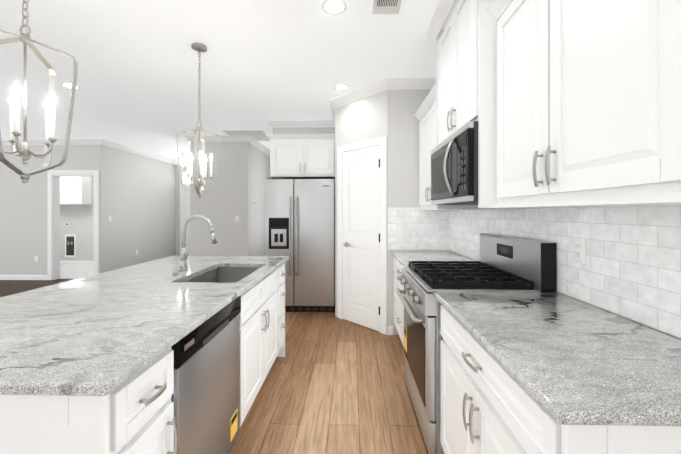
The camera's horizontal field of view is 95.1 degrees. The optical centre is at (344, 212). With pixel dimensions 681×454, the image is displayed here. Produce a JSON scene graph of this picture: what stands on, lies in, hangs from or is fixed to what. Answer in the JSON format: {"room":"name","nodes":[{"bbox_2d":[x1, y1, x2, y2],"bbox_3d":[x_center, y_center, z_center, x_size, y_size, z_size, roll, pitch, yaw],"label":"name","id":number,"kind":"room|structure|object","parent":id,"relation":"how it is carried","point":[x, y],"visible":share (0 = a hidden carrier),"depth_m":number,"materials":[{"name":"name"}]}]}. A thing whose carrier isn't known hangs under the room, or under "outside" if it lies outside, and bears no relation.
{"room":"kitchen","nodes":[
{"label":"kitchen","id":0,"kind":"room"},
{"bbox_2d":[0,145,94,274],"bbox_3d":[-7.150,-0.044,6.173,4.580,2.740,0.120,0,0,1],"label":"wall","id":1,"kind":"structure","parent":0,"point":[23,225],"depth_m":6.09,"materials":[{"name":"grey paint"}]},
{"bbox_2d":[0,275,46,279],"bbox_3d":[-7.611,1.278,6.115,3.660,0.095,0.014,0,0,1],"label":"baseboard","id":2,"kind":"structure","parent":1,"relation":"attached to","point":[44,277],"depth_m":6.08,"materials":[{"name":"white paint"}]},
{"bbox_2d":[47,170,98,279],"bbox_3d":[-5.276,0.253,6.124,1.020,2.145,0.143,0,0,1],"label":"door frame","id":3,"kind":"structure","parent":1,"relation":"attached to","point":[53,224],"depth_m":6.06,"materials":[{"name":"white paint"}]},
{"bbox_2d":[60,264,93,278],"bbox_3d":[-7.132,1.325,7.074,4.575,0.004,1.675,0,0,1],"label":"floor","id":4,"kind":"structure","parent":0,"point":[72,271],"depth_m":7.05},
{"bbox_2d":[60,177,93,260],"bbox_3d":[-7.110,-0.042,7.963,4.580,2.740,0.100,0,0,1],"label":"wall","id":5,"kind":"structure","parent":0,"point":[79,219],"depth_m":7.90,"materials":[{"name":"grey paint"}]},
{"bbox_2d":[65,234,75,256],"bbox_3d":[-6.951,0.858,7.897,0.270,0.580,0.020,0,0,1],"label":"washer outlet box","id":6,"kind":"object","parent":5,"relation":"attached to","point":[70,245],"visible":1,"depth_m":7.89,"materials":[{"name":"white plastic"}]},
{"bbox_2d":[60,177,91,204],"bbox_3d":[-6.858,-0.583,7.746,0.907,0.780,0.315,0,0,1],"label":"upper cabinet","id":7,"kind":"object","parent":5,"relation":"attached to","point":[75,190],"visible":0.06,"depth_m":7.57,"materials":[{"name":"white paint"}]},
{"bbox_2d":[60,261,93,263],"bbox_3d":[-7.111,1.280,7.904,4.580,0.095,0.014,0,0,1],"label":"baseboard","id":8,"kind":"structure","parent":5,"relation":"attached to","point":[61,262],"depth_m":7.89,"materials":[{"name":"white paint"}]},
{"bbox_2d":[95,145,175,272],"bbox_3d":[-4.773,-0.043,7.360,0.120,2.740,2.600,0,0,1],"label":"wall","id":9,"kind":"structure","parent":0,"point":[137,198],"depth_m":6.97,"materials":[{"name":"grey paint"}]},
{"bbox_2d":[176,165,189,255],"bbox_3d":[-3.807,-0.042,8.714,1.990,2.740,0.150,0,0,1],"label":"wall","id":10,"kind":"structure","parent":0,"point":[178,210],"depth_m":8.66,"materials":[{"name":"grey paint"}]},
{"bbox_2d":[180,170,189,255],"bbox_3d":[-4.004,0.078,8.633,1.120,2.500,0.020,0,0,1],"label":"door frame","id":11,"kind":"structure","parent":10,"relation":"attached to","point":[181,200],"depth_m":8.63,"materials":[{"name":"white paint"}]},
{"bbox_2d":[183,186,189,255],"bbox_3d":[-4.004,0.298,8.636,0.920,2.040,0.010,0,0,1],"label":"front door","id":12,"kind":"structure","parent":10,"relation":"in","point":[186,204],"depth_m":8.64,"materials":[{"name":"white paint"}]},
{"bbox_2d":[183,173,189,182],"bbox_3d":[-4.004,-0.947,8.639,0.928,0.288,0.007,0,0,1],"label":"window","id":13,"kind":"structure","parent":10,"relation":"in","point":[185,178],"depth_m":8.64,"materials":[{"name":"white"}]},
{"bbox_2d":[0,279,428,453],"bbox_3d":[-3.262,1.347,2.924,12.500,0.050,14.000,0,0,1],"label":"floor","id":14,"kind":"structure","parent":0,"point":[332,383],"depth_m":2.24,"materials":[{"name":"brown wood"}]},
{"bbox_2d":[0,259,287,453],"bbox_3d":[-0.994,0.880,1.823,0.922,0.883,2.100,0,0,1],"label":"kitchen island","id":15,"kind":"object","parent":14,"relation":"on","point":[138,417],"depth_m":0.90,"materials":[{"name":"white paint"}]},
{"bbox_2d":[0,256,287,398],"bbox_3d":[-1.087,0.421,1.824,1.100,0.030,2.162,0,0,1],"label":"island countertop","id":16,"kind":"structure","parent":15,"relation":"on","point":[76,338],"depth_m":1.15,"materials":[{"name":"grey stone"}]},
{"bbox_2d":[176,215,217,270],"bbox_3d":[-1.018,0.213,2.197,0.270,0.387,0.107,0,0,1],"label":"faucet","id":17,"kind":"object","parent":16,"relation":"on","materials":[{"name":"silver metal"}]},
{"bbox_2d":[180,267,255,282],"bbox_3d":[-0.810,0.537,2.134,0.418,0.226,0.698,0,0,1],"label":"sink","id":18,"kind":"object","parent":16,"relation":"in","point":[218,274],"depth_m":2.48,"materials":[{"name":"grey metal"}]},
{"bbox_2d":[171,295,240,453],"bbox_3d":[-0.866,0.884,1.400,0.596,0.874,0.607,0,0,1],"label":"dishwasher","id":19,"kind":"object","parent":14,"relation":"on","point":[205,397],"visible":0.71,"depth_m":1.33,"materials":[{"name":"grey metal"}]},
{"bbox_2d":[265,178,334,311],"bbox_3d":[-0.580,0.438,4.420,0.925,1.772,0.788,0,0,1],"label":"refrigerator","id":20,"kind":"object","parent":14,"relation":"on","point":[300,223],"visible":0.98,"depth_m":4.09,"materials":[{"name":"grey metal"}]},
{"bbox_2d":[273,90,430,334],"bbox_3d":[0.124,-0.045,5.609,2.450,2.740,4.480,0,0,1],"label":"wall block","id":21,"kind":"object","parent":14,"relation":"on","point":[390,114],"visible":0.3,"depth_m":3.36,"materials":[{"name":"grey paint"}]},
{"bbox_2d":[265,134,334,178],"bbox_3d":[-0.603,-0.796,4.587,0.985,0.591,0.508,0,0,1],"label":"upper cabinet","id":22,"kind":"object","parent":21,"relation":"attached to","point":[302,156],"visible":0.96,"depth_m":4.37,"materials":[{"name":"white paint"}]},
{"bbox_2d":[337,136,386,334],"bbox_3d":[0.188,0.252,3.632,0.019,2.143,0.772,0,0,-44],"label":"door frame","id":23,"kind":"structure","parent":21,"relation":"attached to","point":[381,142],"depth_m":3.41,"materials":[{"name":"white paint"}]},
{"bbox_2d":[343,145,379,330],"bbox_3d":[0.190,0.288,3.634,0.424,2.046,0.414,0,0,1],"label":"pantry door","id":24,"kind":"structure","parent":23,"relation":"attached to","point":[361,233],"depth_m":3.61,"materials":[{"name":"white paint"}]},
{"bbox_2d":[388,207,449,249],"bbox_3d":[0.799,0.179,3.349,0.662,0.458,0.008,0,0,1],"label":"tile backsplash","id":25,"kind":"structure","parent":21,"relation":"attached to","point":[413,228],"depth_m":3.35,"materials":[{"name":"white tile"}]},
{"bbox_2d":[393,254,402,344],"bbox_3d":[0.818,0.881,2.852,0.600,0.884,0.981,0,0,1],"label":"base cabinet","id":26,"kind":"object","parent":14,"relation":"on","point":[398,305],"depth_m":3.00,"materials":[{"name":"white paint"}]},
{"bbox_2d":[391,250,477,267],"bbox_3d":[0.803,0.422,2.854,0.630,0.030,0.990,0,0,1],"label":"countertop","id":27,"kind":"structure","parent":26,"relation":"on","point":[403,257],"depth_m":2.86,"materials":[{"name":"grey stone"}]},
{"bbox_2d":[397,233,555,453],"bbox_3d":[0.737,0.740,1.979,0.716,1.163,0.758,0,0,1],"label":"gas range","id":28,"kind":"object","parent":14,"relation":"on","point":[510,264],"visible":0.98,"depth_m":1.74,"materials":[{"name":"silver metal"}]},
{"bbox_2d":[441,306,680,453],"bbox_3d":[0.779,0.879,1.121,0.600,0.884,0.946,0,0,1],"label":"base cabinet","id":29,"kind":"object","parent":14,"relation":"on","point":[483,411],"depth_m":0.98,"materials":[{"name":"white paint"}]},
{"bbox_2d":[434,291,680,429],"bbox_3d":[0.763,0.420,1.112,0.630,0.030,0.973,0,0,1],"label":"countertop","id":30,"kind":"structure","parent":29,"relation":"on","point":[586,366],"depth_m":0.87,"materials":[{"name":"grey stone"}]},
{"bbox_2d":[0,0,458,160],"bbox_3d":[-3.262,-1.448,2.926,12.500,0.060,14.000,0,0,1],"label":"ceiling","id":31,"kind":"structure","parent":0,"point":[262,61],"depth_m":2.93,"materials":[{"name":"white paint"}]},
{"bbox_2d":[0,0,77,182],"bbox_3d":[-1.313,-0.768,1.281,0.265,1.300,0.265,0,0,31],"label":"pendant light","id":32,"kind":"object","parent":31,"relation":"hanging from","point":[24,150],"visible":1,"depth_m":1.29,"materials":[{"name":"grey metal"}]},
{"bbox_2d":[60,83,80,88],"bbox_3d":[-3.069,-1.413,3.492,0.180,0.006,0.180,0,0,1],"label":"recessed light","id":33,"kind":"object","parent":31,"relation":"in","point":[67,85],"visible":0.75,"depth_m":3.47,"materials":[{"name":"white paint"}]},
{"bbox_2d":[176,153,186,169],"bbox_3d":[-3.861,-1.212,7.441,0.303,0.401,0.269,0,0,1],"label":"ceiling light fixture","id":34,"kind":"object","parent":31,"relation":"attached to","point":[181,163],"visible":0.92,"depth_m":7.43,"materials":[{"name":"white glass"}]},
{"bbox_2d":[176,42,221,197],"bbox_3d":[-1.238,-0.767,2.660,0.265,1.300,0.265,0,0,31],"label":"pendant light","id":35,"kind":"object","parent":31,"relation":"hanging from","point":[199,48],"visible":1,"depth_m":2.66,"materials":[{"name":"grey metal"}]},
{"bbox_2d":[1,77,436,164],"bbox_3d":[-4.206,-1.369,2.297,10.640,0.098,12.700,0,0,1],"label":"crown molding","id":36,"kind":"structure","parent":31,"relation":"attached to","point":[385,84],"depth_m":4.80,"materials":[{"name":"white paint"}]},
{"bbox_2d":[222,130,269,140],"bbox_3d":[-1.748,-1.407,5.743,0.700,0.014,0.800,0,0,1],"label":"trim","id":37,"kind":"structure","parent":31,"relation":"attached to","point":[258,135],"depth_m":5.58,"materials":[{"name":"white paint"}]},
{"bbox_2d":[321,0,346,14],"bbox_3d":[-0.069,-1.415,2.144,0.180,0.006,0.180,0,0,1],"label":"recessed light","id":38,"kind":"object","parent":31,"relation":"in","point":[334,7],"visible":1,"depth_m":2.14,"materials":[{"name":"white paint"}]},
{"bbox_2d":[334,84,349,89],"bbox_3d":[-0.028,-1.413,3.524,0.180,0.006,0.180,0,0,1],"label":"recessed light","id":39,"kind":"object","parent":31,"relation":"in","point":[341,87],"visible":1,"depth_m":3.52,"materials":[{"name":"white paint"}]},
{"bbox_2d":[372,0,401,13],"bbox_3d":[0.286,-1.412,1.934,0.190,0.012,0.575,0,0,1],"label":"ceiling vent","id":40,"kind":"object","parent":31,"relation":"in","point":[386,6],"visible":1,"depth_m":2.14,"materials":[{"name":"white metal"}]},
{"bbox_2d":[190,141,271,255],"bbox_3d":[-2.302,-0.043,7.354,1.080,2.740,3.100,0,0,1],"label":"wall block","id":41,"kind":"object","parent":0,"point":[243,174],"visible":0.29,"depth_m":5.81,"materials":[{"name":"grey paint"}]},
{"bbox_2d":[452,251,680,339],"bbox_3d":[1.134,-0.051,-0.415,0.160,2.740,7.520,0,0,1],"label":"wall","id":42,"kind":"structure","parent":0,"point":[608,311],"depth_m":1.24,"materials":[{"name":"white tile"}]},
{"bbox_2d":[415,88,490,209],"bbox_3d":[0.952,-0.532,2.858,0.330,1.023,0.965,0,0,1],"label":"upper cabinet","id":43,"kind":"object","parent":42,"relation":"attached to","point":[426,115],"depth_m":2.84,"materials":[{"name":"white paint"}]},
{"bbox_2d":[435,0,490,151],"bbox_3d":[0.898,-0.939,1.977,0.400,0.929,0.760,0,0,1],"label":"upper cabinet","id":44,"kind":"object","parent":42,"relation":"attached to","point":[463,84],"depth_m":1.80,"materials":[{"name":"white paint"}]},
{"bbox_2d":[431,121,477,204],"bbox_3d":[0.839,-0.261,1.978,0.514,0.415,0.756,0,0,1],"label":"microwave","id":45,"kind":"object","parent":44,"relation":"attached to","point":[454,168],"visible":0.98,"depth_m":1.78,"materials":[{"name":"grey metal"}]},
{"bbox_2d":[491,0,530,207],"bbox_3d":[0.918,-0.534,1.326,0.330,1.023,0.499,0,0,1],"label":"upper cabinet","id":46,"kind":"object","parent":42,"relation":"attached to","point":[510,19],"depth_m":1.42,"materials":[{"name":"white paint"}]},
{"bbox_2d":[450,205,680,338],"bbox_3d":[1.089,0.177,1.336,0.008,0.458,4.020,0,0,1],"label":"tile backsplash","id":47,"kind":"structure","parent":42,"relation":"attached to","point":[630,269],"depth_m":1.27,"materials":[{"name":"white tile"}]},
{"bbox_2d":[574,237,585,263],"bbox_3d":[1.083,0.175,1.433,0.009,0.115,0.070,0,0,1],"label":"outlet","id":48,"kind":"object","parent":47,"relation":"attached to","point":[579,250],"visible":1,"depth_m":1.42,"materials":[{"name":"white plastic"}]},
{"bbox_2d":[531,0,680,207],"bbox_3d":[0.909,-0.534,0.919,0.330,1.023,0.558,0,0,1],"label":"upper cabinet","id":49,"kind":"object","parent":42,"relation":"attached to","point":[569,103],"depth_m":0.89,"materials":[{"name":"white paint"}]}
]}

